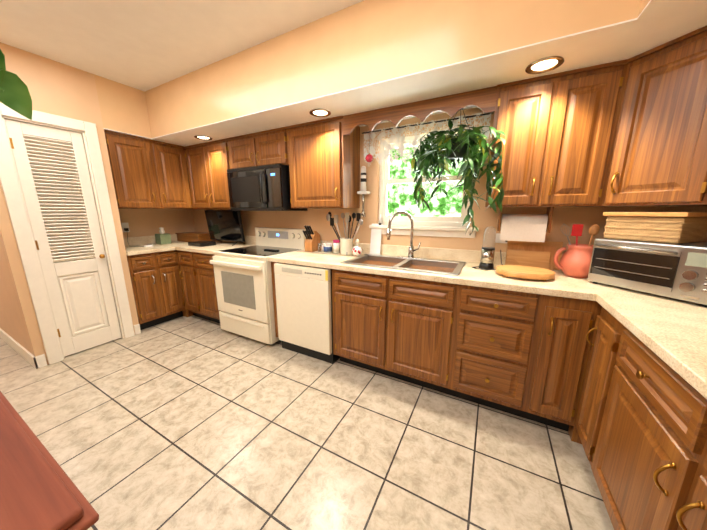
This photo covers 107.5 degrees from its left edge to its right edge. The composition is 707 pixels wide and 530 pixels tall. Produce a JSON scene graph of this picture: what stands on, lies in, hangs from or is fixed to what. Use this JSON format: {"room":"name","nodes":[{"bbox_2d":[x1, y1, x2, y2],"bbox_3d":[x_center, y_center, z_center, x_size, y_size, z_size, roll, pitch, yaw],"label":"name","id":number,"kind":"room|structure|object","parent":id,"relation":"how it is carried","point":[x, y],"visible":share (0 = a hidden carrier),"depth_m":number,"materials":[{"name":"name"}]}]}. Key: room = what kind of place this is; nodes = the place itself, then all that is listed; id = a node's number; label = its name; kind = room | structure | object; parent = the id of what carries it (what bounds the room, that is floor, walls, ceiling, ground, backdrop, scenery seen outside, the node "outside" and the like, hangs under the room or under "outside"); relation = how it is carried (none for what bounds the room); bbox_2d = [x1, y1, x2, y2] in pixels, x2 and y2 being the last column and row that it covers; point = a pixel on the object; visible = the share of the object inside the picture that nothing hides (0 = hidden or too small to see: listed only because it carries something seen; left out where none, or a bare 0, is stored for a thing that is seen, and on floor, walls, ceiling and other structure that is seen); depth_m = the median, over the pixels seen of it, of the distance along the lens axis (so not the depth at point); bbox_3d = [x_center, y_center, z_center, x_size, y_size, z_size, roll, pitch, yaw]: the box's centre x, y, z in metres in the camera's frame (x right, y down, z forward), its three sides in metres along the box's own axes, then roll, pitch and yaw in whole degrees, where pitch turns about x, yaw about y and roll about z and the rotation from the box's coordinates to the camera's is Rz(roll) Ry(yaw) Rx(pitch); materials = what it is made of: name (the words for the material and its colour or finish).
{"room":"kitchen","nodes":[
{"label":"kitchen","id":0,"kind":"room"},
{"bbox_2d":[0,42,138,364],"bbox_3d":[-3.394,-0.518,2.749,1.900,2.560,0.750,6,13,27],"label":"wall","id":1,"kind":"structure","parent":0,"point":[58,88],"depth_m":2.21,"materials":[{"name":"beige paint"}]},
{"bbox_2d":[0,328,43,368],"bbox_3d":[-3.563,0.749,2.672,1.915,0.110,0.038,6,13,27],"label":"baseboard","id":2,"kind":"structure","parent":1,"relation":"attached to","point":[37,362],"depth_m":2.37,"materials":[{"name":"white wood"}]},
{"bbox_2d":[4,119,120,356],"bbox_3d":[-2.565,-0.172,2.367,0.094,2.012,0.432,6,13,27],"label":"pantry door","id":3,"kind":"structure","parent":1,"relation":"in","point":[53,173],"depth_m":2.34,"materials":[{"name":"white wood"}]},
{"bbox_2d":[0,103,134,364],"bbox_3d":[-2.590,-0.218,2.373,0.122,2.125,0.630,6,13,27],"label":"door frame","id":4,"kind":"structure","parent":1,"relation":"attached to","point":[18,212],"depth_m":2.25,"materials":[{"name":"white wood"}]},
{"bbox_2d":[118,209,194,237],"bbox_3d":[-2.702,-0.656,3.414,0.120,2.560,1.100,6,13,27],"label":"wall","id":5,"kind":"structure","parent":0,"point":[146,222],"depth_m":3.44,"materials":[{"name":"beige paint"}]},
{"bbox_2d":[121,223,129,231],"bbox_3d":[-2.768,-0.457,3.156,0.039,0.115,0.070,6,13,27],"label":"electrical outlet","id":6,"kind":"object","parent":5,"relation":"attached to","point":[125,227],"visible":1,"depth_m":3.15,"materials":[{"name":"white plastic"}]},
{"bbox_2d":[104,130,191,208],"bbox_3d":[-2.471,-1.035,3.027,0.567,0.739,0.777,6,13,27],"label":"upper cabinet","id":7,"kind":"object","parent":5,"relation":"attached to","point":[147,173],"depth_m":2.84,"materials":[{"name":"brown wood"}]},
{"bbox_2d":[124,235,176,246],"bbox_3d":[-2.639,-0.341,3.445,0.019,0.100,1.095,6,13,27],"label":"backsplash","id":8,"kind":"structure","parent":5,"relation":"attached to","point":[143,239],"depth_m":3.32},
{"bbox_2d":[0,0,363,91],"bbox_3d":[-1.380,-1.616,1.494,6.640,0.100,3.110,6,13,27],"label":"ceiling","id":9,"kind":"structure","parent":0,"point":[144,45],"depth_m":1.80,"materials":[{"name":"white paint"}]},
{"bbox_2d":[94,0,706,146],"bbox_3d":[-0.811,-1.278,1.242,5.100,0.460,2.850,6,13,27],"label":"soffit","id":10,"kind":"object","parent":9,"relation":"attached to","point":[364,56],"visible":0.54,"depth_m":1.58,"materials":[{"name":"beige paint"}]},
{"bbox_2d":[194,135,211,139],"bbox_3d":[-1.597,-1.358,2.759,0.170,0.012,0.170,6,13,27],"label":"recessed light","id":11,"kind":"object","parent":10,"relation":"attached to","point":[201,137],"visible":0.9,"depth_m":2.76,"materials":[{"name":"white glass"}]},
{"bbox_2d":[309,108,330,116],"bbox_3d":[-0.265,-1.213,2.063,0.170,0.012,0.170,6,13,27],"label":"recessed light","id":12,"kind":"object","parent":10,"relation":"attached to","point":[318,112],"visible":1,"depth_m":2.06,"materials":[{"name":"white glass"}]},
{"bbox_2d":[411,108,505,234],"bbox_3d":[0.692,-0.665,1.772,0.621,0.937,0.542,6,13,27],"label":"hanging plant","id":13,"kind":"object","parent":10,"relation":"hanging from","point":[470,145],"depth_m":1.70,"materials":[{"name":"green plant"}]},
{"bbox_2d":[525,56,563,73],"bbox_3d":[1.023,-1.074,1.390,0.170,0.012,0.170,6,13,27],"label":"recessed light","id":14,"kind":"object","parent":10,"relation":"attached to","point":[544,65],"visible":1,"depth_m":1.39,"materials":[{"name":"white glass"}]},
{"bbox_2d":[0,315,613,529],"bbox_3d":[-1.385,0.971,2.021,6.640,0.060,3.090,6,13,27],"label":"floor","id":15,"kind":"structure","parent":0,"point":[193,422],"depth_m":1.51,"materials":[{"name":"tile"}]},
{"bbox_2d":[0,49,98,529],"bbox_3d":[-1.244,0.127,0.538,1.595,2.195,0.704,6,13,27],"label":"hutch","id":16,"kind":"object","parent":15,"relation":"on","point":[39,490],"visible":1,"depth_m":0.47,"materials":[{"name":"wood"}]},
{"bbox_2d":[127,251,183,329],"bbox_3d":[-2.515,0.258,3.157,0.617,0.874,0.497,6,13,27],"label":"base cabinet","id":17,"kind":"object","parent":15,"relation":"on","point":[155,278],"depth_m":2.98,"materials":[{"name":"brown wood"}]},
{"bbox_2d":[125,243,175,254],"bbox_3d":[-2.516,-0.187,3.045,0.632,0.039,0.465,6,13,27],"label":"countertop","id":18,"kind":"structure","parent":17,"relation":"on","point":[132,250],"depth_m":2.95,"materials":[{"name":"beige stone"}]},
{"bbox_2d":[127,233,152,247],"bbox_3d":[-2.569,-0.314,3.101,0.414,0.184,0.124,6,13,27],"label":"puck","id":19,"kind":"object","parent":18,"relation":"on","point":[146,246],"visible":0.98,"depth_m":3.06,"materials":[{"name":"white plastic"}]},
{"bbox_2d":[160,239,255,254],"bbox_3d":[-1.934,-0.250,3.348,1.369,0.039,0.632,6,13,27],"label":"countertop","id":20,"kind":"structure","parent":17,"relation":"on","point":[180,246],"depth_m":3.12,"materials":[{"name":"beige stone"}]},
{"bbox_2d":[155,227,171,243],"bbox_3d":[-2.474,-0.381,3.361,0.125,0.210,0.125,6,13,27],"label":"tissue box","id":21,"kind":"object","parent":20,"relation":"on","point":[162,237],"visible":1,"depth_m":3.33,"materials":[{"name":"green cardboard"}]},
{"bbox_2d":[175,232,216,241],"bbox_3d":[-2.199,-0.390,3.630,0.520,0.118,0.270,6,13,27],"label":"box","id":22,"kind":"object","parent":20,"relation":"on","point":[191,236],"visible":0.73,"depth_m":3.52,"materials":[{"name":"brown wood"}]},
{"bbox_2d":[188,241,215,246],"bbox_3d":[-1.880,-0.265,3.215,0.270,0.042,0.190,6,13,27],"label":"cable box","id":23,"kind":"object","parent":20,"relation":"on","point":[202,243],"visible":0.98,"depth_m":3.15,"materials":[{"name":"black plastic"}]},
{"bbox_2d":[204,210,244,245],"bbox_3d":[-1.635,-0.481,3.303,0.640,0.430,0.194,6,13,27],"label":"tv monitor","id":24,"kind":"object","parent":20,"relation":"on","point":[225,225],"visible":0.85,"depth_m":3.25,"materials":[{"name":"black plastic"}]},
{"bbox_2d":[176,251,219,322],"bbox_3d":[-1.658,0.227,3.305,0.752,0.874,0.617,6,13,27],"label":"base cabinet","id":25,"kind":"object","parent":15,"relation":"on","point":[197,278],"depth_m":3.05,"materials":[{"name":"brown wood"}]},
{"bbox_2d":[210,227,305,344],"bbox_3d":[-1.009,0.182,2.881,0.758,1.135,0.719,6,13,27],"label":"range","id":26,"kind":"object","parent":15,"relation":"on","point":[243,283],"visible":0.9,"depth_m":2.63,"materials":[{"name":"white metal"}]},
{"bbox_2d":[274,262,339,363],"bbox_3d":[-0.318,0.378,2.591,0.600,0.866,0.641,6,13,27],"label":"dishwasher","id":27,"kind":"object","parent":15,"relation":"on","point":[304,309],"visible":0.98,"depth_m":2.29,"materials":[{"name":"white enameled metal"},{"name":"black plastic"}]},
{"bbox_2d":[332,271,459,394],"bbox_3d":[0.387,0.449,2.237,0.972,0.874,0.617,6,13,27],"label":"base cabinet","id":28,"kind":"object","parent":15,"relation":"on","point":[402,329],"depth_m":1.93,"materials":[{"name":"brown wood"}]},
{"bbox_2d":[268,251,692,302],"bbox_3d":[0.655,0.031,1.995,2.949,0.039,0.632,6,13,27],"label":"countertop","id":29,"kind":"structure","parent":28,"relation":"on","point":[563,286],"depth_m":1.64,"materials":[{"name":"beige stone"}]},
{"bbox_2d":[303,225,319,251],"bbox_3d":[-0.446,-0.282,2.729,0.095,0.273,0.195,6,13,27],"label":"knife block","id":30,"kind":"object","parent":29,"relation":"on","point":[312,240],"visible":0.98,"depth_m":2.70,"materials":[{"name":"brown wood"}]},
{"bbox_2d":[318,242,330,252],"bbox_3d":[-0.298,-0.183,2.685,0.169,0.097,0.085,9,15,36],"label":"spice jar","id":31,"kind":"object","parent":29,"relation":"on","point":[327,247],"depth_m":2.63,"materials":[{"name":"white plastic"}]},
{"bbox_2d":[331,239,339,252],"bbox_3d":[-0.171,-0.188,2.618,0.069,0.133,0.069,4,12,19],"label":"spice jar","id":32,"kind":"object","parent":29,"relation":"on","point":[336,243],"depth_m":2.59,"materials":[{"name":"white plastic"}]},
{"bbox_2d":[326,212,362,254],"bbox_3d":[-0.090,-0.309,2.518,0.401,0.412,0.183,6,13,27],"label":"utensil crock","id":33,"kind":"object","parent":29,"relation":"on","point":[346,245],"visible":1,"depth_m":2.49,"materials":[{"name":"beige ceramic"}]},
{"bbox_2d":[352,239,361,255],"bbox_3d":[0.034,-0.162,2.420,0.100,0.161,0.100,6,13,27],"label":"bottle","id":34,"kind":"object","parent":29,"relation":"on","point":[356,250],"visible":1,"depth_m":2.39,"materials":[{"name":"ceramic"}]},
{"bbox_2d":[370,224,381,254],"bbox_3d":[0.217,-0.249,2.514,0.110,0.298,0.046,6,13,27],"label":"paper towel roll","id":35,"kind":"object","parent":29,"relation":"on","point":[375,242],"visible":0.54,"depth_m":2.51,"materials":[{"name":"paper"}]},
{"bbox_2d":[386,211,419,258],"bbox_3d":[0.451,-0.255,2.224,0.302,0.410,0.193,6,13,27],"label":"faucet","id":36,"kind":"object","parent":29,"relation":"on","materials":[{"name":"silver metal"}]},
{"bbox_2d":[340,251,467,274],"bbox_3d":[0.408,0.074,2.143,0.900,0.202,0.510,6,13,27],"label":"sink","id":37,"kind":"object","parent":29,"relation":"in","point":[437,266],"depth_m":2.19,"materials":[{"name":"silver metal"}]},
{"bbox_2d":[472,226,502,269],"bbox_3d":[1.022,-0.134,1.930,0.217,0.308,0.261,6,13,27],"label":"blender","id":38,"kind":"object","parent":29,"relation":"on","point":[487,253],"visible":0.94,"depth_m":1.88,"materials":[{"name":"black plastic"}]},
{"bbox_2d":[496,265,554,280],"bbox_3d":[1.105,0.051,1.683,0.320,0.047,0.262,6,13,27],"label":"round cutting board","id":39,"kind":"object","parent":29,"relation":"on","point":[528,272],"visible":1,"depth_m":1.61,"materials":[{"name":"brown wood"}]},
{"bbox_2d":[505,241,562,269],"bbox_3d":[1.321,-0.075,1.906,0.340,0.199,0.090,6,13,27],"label":"cutting boards","id":40,"kind":"object","parent":29,"relation":"on","point":[534,254],"visible":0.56,"depth_m":1.89,"materials":[{"name":"brown wood"}]},
{"bbox_2d":[554,224,599,277],"bbox_3d":[1.438,-0.093,1.663,0.242,0.336,0.196,6,13,27],"label":"pitcher","id":41,"kind":"object","parent":29,"relation":"on","point":[575,260],"visible":0.85,"depth_m":1.63,"materials":[{"name":"ceramic"}]},
{"bbox_2d":[587,238,706,306],"bbox_3d":[1.600,0.010,1.349,0.372,0.262,0.470,-4,12,-19],"label":"toaster oven","id":42,"kind":"object","parent":29,"relation":"on","point":[675,271],"visible":1,"depth_m":1.27,"materials":[{"name":"silver metal"}]},
{"bbox_2d":[603,212,706,243],"bbox_3d":[1.594,-0.206,1.378,0.279,0.146,0.314,-4,12,-19],"label":"wicker basket","id":43,"kind":"object","parent":42,"relation":"on","point":[675,227],"visible":1,"depth_m":1.28,"materials":[{"name":"beige wicker"}]},
{"bbox_2d":[452,287,547,418],"bbox_3d":[1.012,0.517,1.910,0.445,0.874,0.617,6,13,27],"label":"base cabinet","id":44,"kind":"object","parent":15,"relation":"on","point":[498,332],"depth_m":1.62,"materials":[{"name":"brown wood"}]},
{"bbox_2d":[528,295,595,430],"bbox_3d":[1.316,0.550,1.751,0.245,0.874,0.617,6,13,27],"label":"base cabinet","id":45,"kind":"object","parent":15,"relation":"on","point":[567,322],"depth_m":1.47,"materials":[{"name":"brown wood"}]},
{"bbox_2d":[568,303,615,450],"bbox_3d":[1.479,0.670,1.174,0.617,0.874,0.290,6,13,27],"label":"base cabinet","id":46,"kind":"object","parent":15,"relation":"on","point":[600,335],"depth_m":1.34,"materials":[{"name":"brown wood"}]},
{"bbox_2d":[585,323,699,529],"bbox_3d":[1.283,0.744,0.815,0.617,0.874,0.540,6,13,27],"label":"base cabinet","id":47,"kind":"object","parent":15,"relation":"on","point":[611,379],"depth_m":0.92,"materials":[{"name":"brown wood"}]},
{"bbox_2d":[596,295,706,402],"bbox_3d":[1.211,0.319,0.606,0.632,0.039,1.352,6,13,27],"label":"countertop","id":48,"kind":"structure","parent":47,"relation":"on","point":[676,333],"depth_m":0.94,"materials":[{"name":"beige stone"}]},
{"bbox_2d":[660,399,706,529],"bbox_3d":[1.028,0.841,0.347,0.617,0.874,0.545,6,13,27],"label":"base cabinet","id":49,"kind":"object","parent":15,"relation":"on","point":[686,509],"depth_m":0.68,"materials":[{"name":"brown wood"}]},
{"bbox_2d":[192,107,706,254],"bbox_3d":[-0.108,-0.518,2.747,5.340,2.560,0.140,6,13,27],"label":"wall","id":50,"kind":"structure","parent":0,"point":[315,219],"depth_m":2.27,"materials":[{"name":"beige paint"}]},
{"bbox_2d":[184,139,227,208],"bbox_3d":[-1.637,-1.068,3.186,0.788,0.739,0.337,6,13,27],"label":"upper cabinet","id":51,"kind":"object","parent":50,"relation":"attached to","point":[206,162],"depth_m":3.04,"materials":[{"name":"brown wood"}]},
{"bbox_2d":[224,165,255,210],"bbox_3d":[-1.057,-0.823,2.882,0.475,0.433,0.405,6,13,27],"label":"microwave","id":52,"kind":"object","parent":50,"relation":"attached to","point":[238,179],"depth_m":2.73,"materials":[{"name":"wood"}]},
{"bbox_2d":[224,127,287,168],"bbox_3d":[-0.918,-1.192,2.769,0.840,0.327,0.337,6,13,27],"label":"upper cabinet","id":53,"kind":"object","parent":50,"relation":"attached to","point":[268,145],"depth_m":2.60,"materials":[{"name":"brown wood"}]},
{"bbox_2d":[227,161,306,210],"bbox_3d":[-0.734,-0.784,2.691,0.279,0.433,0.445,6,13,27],"label":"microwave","id":54,"kind":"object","parent":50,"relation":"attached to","point":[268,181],"depth_m":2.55,"materials":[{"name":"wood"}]},
{"bbox_2d":[284,115,359,208],"bbox_3d":[-0.283,-0.921,2.479,0.600,0.739,0.337,6,13,27],"label":"upper cabinet","id":55,"kind":"object","parent":50,"relation":"attached to","point":[322,170],"depth_m":2.32,"materials":[{"name":"brown wood"}]},
{"bbox_2d":[357,166,369,216],"bbox_3d":[0.098,-0.696,2.464,0.100,0.464,0.089,6,13,27],"label":"wall decoration","id":56,"kind":"object","parent":50,"relation":"attached to","point":[363,191],"visible":0.98,"depth_m":2.42,"materials":[{"name":"white plastic"}]},
{"bbox_2d":[216,236,561,270],"bbox_3d":[-0.145,-0.194,2.739,5.053,0.100,0.019,6,13,27],"label":"backsplash","id":57,"kind":"structure","parent":50,"relation":"attached to","point":[425,252],"depth_m":2.29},
{"bbox_2d":[369,225,478,237],"bbox_3d":[0.590,-0.306,2.327,0.960,0.085,0.065,6,13,27],"label":"window sill","id":58,"kind":"structure","parent":50,"relation":"attached to","point":[459,232],"depth_m":2.26,"materials":[{"name":"white wood"}]},
{"bbox_2d":[378,128,473,226],"bbox_3d":[0.622,-0.736,2.297,0.820,0.770,0.072,6,13,27],"label":"window","id":59,"kind":"structure","parent":50,"relation":"in","point":[384,180],"depth_m":2.35,"materials":[{"name":"white wood"}]},
{"bbox_2d":[362,112,493,166],"bbox_3d":[0.546,-1.015,2.155,1.065,0.315,0.028,6,13,27],"label":"curtain valance","id":60,"kind":"object","parent":50,"relation":"attached to","point":[384,143],"visible":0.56,"depth_m":2.21,"materials":[{"name":"white fabric"}]},
{"bbox_2d":[365,140,372,161],"bbox_3d":[0.141,-1.048,2.299,0.068,0.259,0.068,6,13,27],"label":"ornament","id":61,"kind":"object","parent":60,"relation":"hanging from","point":[369,157],"visible":0.98,"depth_m":2.30,"materials":[{"name":"red glass"}]},
{"bbox_2d":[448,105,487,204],"bbox_3d":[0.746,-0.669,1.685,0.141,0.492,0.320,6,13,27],"label":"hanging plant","id":62,"kind":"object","parent":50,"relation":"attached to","point":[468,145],"depth_m":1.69,"materials":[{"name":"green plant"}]},
{"bbox_2d":[480,109,515,204],"bbox_3d":[0.848,-0.654,1.673,0.229,0.467,0.251,6,13,27],"label":"upper cabinet","id":63,"kind":"object","parent":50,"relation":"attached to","point":[496,171],"depth_m":1.62,"materials":[{"name":"brown wood"}]},
{"bbox_2d":[495,233,507,242],"bbox_3d":[1.167,-0.206,2.018,0.120,0.075,0.029,6,13,27],"label":"electrical outlet","id":64,"kind":"object","parent":50,"relation":"attached to","point":[497,240],"visible":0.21,"depth_m":2.04,"materials":[{"name":"white plastic"}]},
{"bbox_2d":[485,59,627,208],"bbox_3d":[1.234,-0.757,1.686,0.600,0.739,0.337,6,13,27],"label":"upper cabinet","id":65,"kind":"object","parent":50,"relation":"attached to","point":[564,123],"depth_m":1.51,"materials":[{"name":"brown wood"}]},
{"bbox_2d":[497,207,553,241],"bbox_3d":[1.205,-0.292,1.847,0.310,0.234,0.140,6,13,27],"label":"paper towel","id":66,"kind":"object","parent":65,"relation":"hanging from","point":[514,227],"depth_m":1.79,"materials":[{"name":"white paper"}]},
{"bbox_2d":[600,25,706,206],"bbox_3d":[1.701,-0.676,1.298,0.597,0.739,0.597,6,13,27],"label":"upper cabinet","id":67,"kind":"object","parent":50,"relation":"attached to","point":[631,132],"depth_m":1.23,"materials":[{"name":"brown wood"}]},
{"bbox_2d":[700,181,706,205],"bbox_3d":[1.511,-0.548,0.678,0.337,0.739,0.700,6,13,27],"label":"upper cabinet","id":68,"kind":"object","parent":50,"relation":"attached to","point":[703,200],"depth_m":1.13,"materials":[{"name":"brown wood"}]},
{"label":"outside","id":69,"kind":"structure","parent":0,"visible":0},
{"bbox_2d":[387,146,463,216],"bbox_3d":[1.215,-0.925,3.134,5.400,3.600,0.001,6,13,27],"label":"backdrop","id":70,"kind":"structure","parent":69,"point":[401,196],"depth_m":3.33,"materials":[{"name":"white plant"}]}
]}

